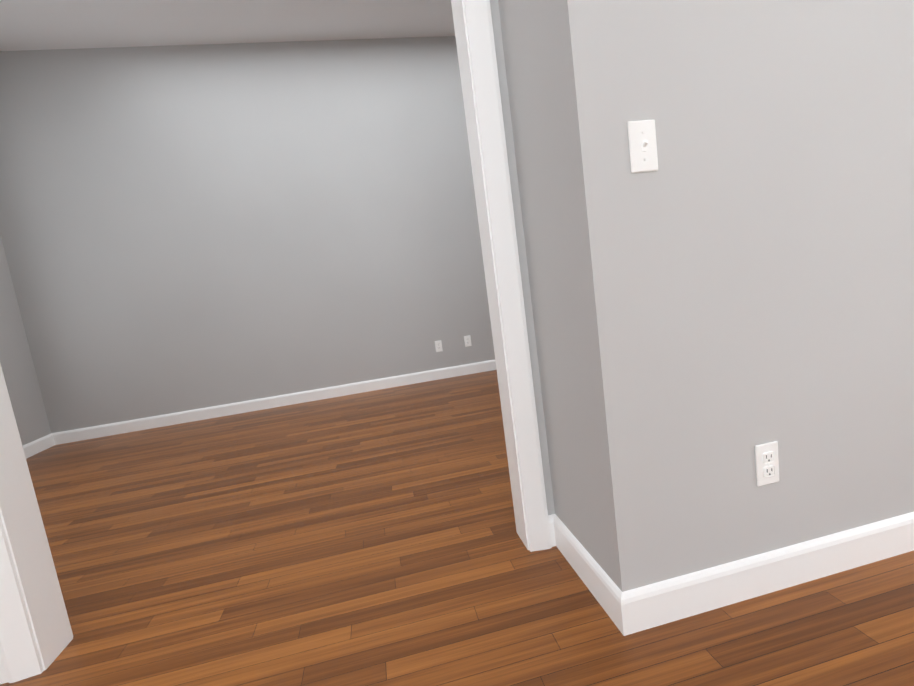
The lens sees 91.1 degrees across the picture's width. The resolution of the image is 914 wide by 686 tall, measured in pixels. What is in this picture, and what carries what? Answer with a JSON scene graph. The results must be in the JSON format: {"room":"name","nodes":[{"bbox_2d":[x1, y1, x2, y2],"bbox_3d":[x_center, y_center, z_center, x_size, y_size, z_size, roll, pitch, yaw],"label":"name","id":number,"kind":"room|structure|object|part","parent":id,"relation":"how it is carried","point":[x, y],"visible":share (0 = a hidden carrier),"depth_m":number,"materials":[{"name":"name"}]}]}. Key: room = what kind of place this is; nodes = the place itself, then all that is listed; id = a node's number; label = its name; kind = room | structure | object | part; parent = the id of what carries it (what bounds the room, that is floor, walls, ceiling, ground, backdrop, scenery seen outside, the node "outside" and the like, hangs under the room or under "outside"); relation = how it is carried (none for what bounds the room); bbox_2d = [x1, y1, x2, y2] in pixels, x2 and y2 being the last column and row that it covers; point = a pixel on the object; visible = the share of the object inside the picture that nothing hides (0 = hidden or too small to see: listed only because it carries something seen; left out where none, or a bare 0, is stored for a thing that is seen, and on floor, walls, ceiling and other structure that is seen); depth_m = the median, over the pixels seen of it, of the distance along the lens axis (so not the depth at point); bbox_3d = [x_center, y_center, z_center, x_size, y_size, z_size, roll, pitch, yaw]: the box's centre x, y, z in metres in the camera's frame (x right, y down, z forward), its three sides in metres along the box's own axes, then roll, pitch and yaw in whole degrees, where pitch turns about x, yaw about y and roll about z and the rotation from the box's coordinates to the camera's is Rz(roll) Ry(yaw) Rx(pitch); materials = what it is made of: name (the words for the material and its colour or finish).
{"room":"hallway","nodes":[
{"label":"hallway","id":0,"kind":"room"},
{"bbox_2d":[0,235,50,445],"bbox_3d":[-3.190,-0.309,-0.011,0.150,3.342,8.200,-9,7,-10],"label":"wall","id":1,"kind":"structure","parent":0,"point":[22,385],"depth_m":3.82,"materials":[{"name":"paint"}]},
{"bbox_2d":[23,433,54,458],"bbox_3d":[-3.360,1.025,2.561,0.015,0.110,3.022,-9,7,-10],"label":"baseboard","id":2,"kind":"structure","parent":1,"relation":"attached to","point":[32,448],"depth_m":3.88,"materials":[{"name":"white wood"}]},
{"bbox_2d":[0,0,454,50],"bbox_3d":[-0.135,-2.517,0.363,6.900,0.100,8.200,-9,7,-10],"label":"ceiling","id":3,"kind":"structure","parent":0,"point":[48,24],"depth_m":3.71,"materials":[{"name":"white paint"}]},
{"bbox_2d":[0,36,494,432],"bbox_3d":[-0.681,-1.230,4.511,6.600,3.342,0.150,-9,7,-10],"label":"wall","id":4,"kind":"structure","parent":0,"point":[186,227],"depth_m":4.17,"materials":[{"name":"paint"}]},
{"bbox_2d":[55,359,496,444],"bbox_3d":[-0.453,0.367,4.637,6.600,0.110,0.015,-9,7,-10],"label":"baseboard","id":5,"kind":"structure","parent":4,"relation":"attached to","point":[128,426],"depth_m":4.38,"materials":[{"name":"white wood"}]},
{"bbox_2d":[435,340,442,351],"bbox_3d":[-0.190,0.034,4.657,0.070,0.115,0.009,-9,7,-10],"label":"outlet","id":6,"kind":"object","parent":4,"relation":"attached to","point":[438,345],"visible":1,"depth_m":4.66,"materials":[{"name":"white plastic"}]},
{"bbox_2d":[464,335,471,346],"bbox_3d":[0.113,-0.021,4.711,0.070,0.115,0.009,-9,7,-10],"label":"outlet","id":7,"kind":"object","parent":4,"relation":"attached to","point":[467,339],"visible":1,"depth_m":4.71,"materials":[{"name":"white plastic"}]},
{"bbox_2d":[0,370,913,685],"bbox_3d":[0.316,0.847,0.799,6.900,0.060,8.200,-9,7,-10],"label":"floor","id":8,"kind":"structure","parent":0,"point":[368,538],"depth_m":1.54,"materials":[{"name":"brown wood"}]},
{"bbox_2d":[490,0,554,514],"bbox_3d":[-1.575,-0.672,1.128,3.502,3.342,0.120,-9,7,-10],"label":"wall","id":9,"kind":"structure","parent":0,"point":[500,58],"depth_m":1.46,"materials":[{"name":"paint"}]},
{"bbox_2d":[0,654,8,683],"bbox_3d":[-2.153,1.049,1.122,1.789,0.110,0.015,-9,7,-10],"label":"baseboard","id":10,"kind":"structure","parent":9,"relation":"attached to","point":[3,676],"depth_m":1.27,"materials":[{"name":"white wood"}]},
{"bbox_2d":[0,0,551,682],"bbox_3d":[-0.626,-0.204,1.363,1.650,2.111,0.164,-9,7,-10],"label":"door frame","id":11,"kind":"structure","parent":9,"relation":"attached to","point":[20,654],"depth_m":1.39,"materials":[{"name":"white wood"}]},
{"bbox_3d":[-0.639,-0.211,1.433,1.650,2.111,0.022,-9,7,-10],"label":"hall door casing trim","id":12,"kind":"part","parent":11,"relation":"part of","materials":[{"name":"white wood"}]},
{"bbox_2d":[498,0,913,591],"bbox_3d":[1.675,-1.156,1.499,3.098,3.342,0.548,-9,7,-10],"label":"wall","id":13,"kind":"structure","parent":0,"point":[722,292],"depth_m":1.15,"materials":[{"name":"paint"}]},
{"bbox_2d":[548,514,615,624],"bbox_3d":[0.381,0.677,1.376,0.022,0.110,0.420,-9,7,-10],"label":"baseboard","id":14,"kind":"structure","parent":13,"relation":"attached to","point":[590,572],"depth_m":1.36,"materials":[{"name":"white wood"}]},
{"bbox_2d":[627,120,657,172],"bbox_3d":[0.434,-0.457,1.036,0.070,0.115,0.019,-9,7,-10],"label":"light switch","id":15,"kind":"object","parent":13,"relation":"attached to","point":[642,145],"visible":1,"depth_m":1.04,"materials":[{"name":"white plastic"}]},
{"bbox_2d":[608,512,913,635],"bbox_3d":[1.921,0.465,1.425,3.083,0.110,0.015,-9,7,-10],"label":"baseboard","id":16,"kind":"structure","parent":13,"relation":"attached to","point":[635,610],"depth_m":1.22,"materials":[{"name":"white wood"}]},
{"bbox_2d":[755,441,778,486],"bbox_3d":[0.833,0.324,1.200,0.070,0.115,0.009,-9,7,-10],"label":"electrical outlet","id":17,"kind":"object","parent":13,"relation":"attached to","point":[767,463],"visible":1,"depth_m":1.20,"materials":[{"name":"white plastic"}]}
]}

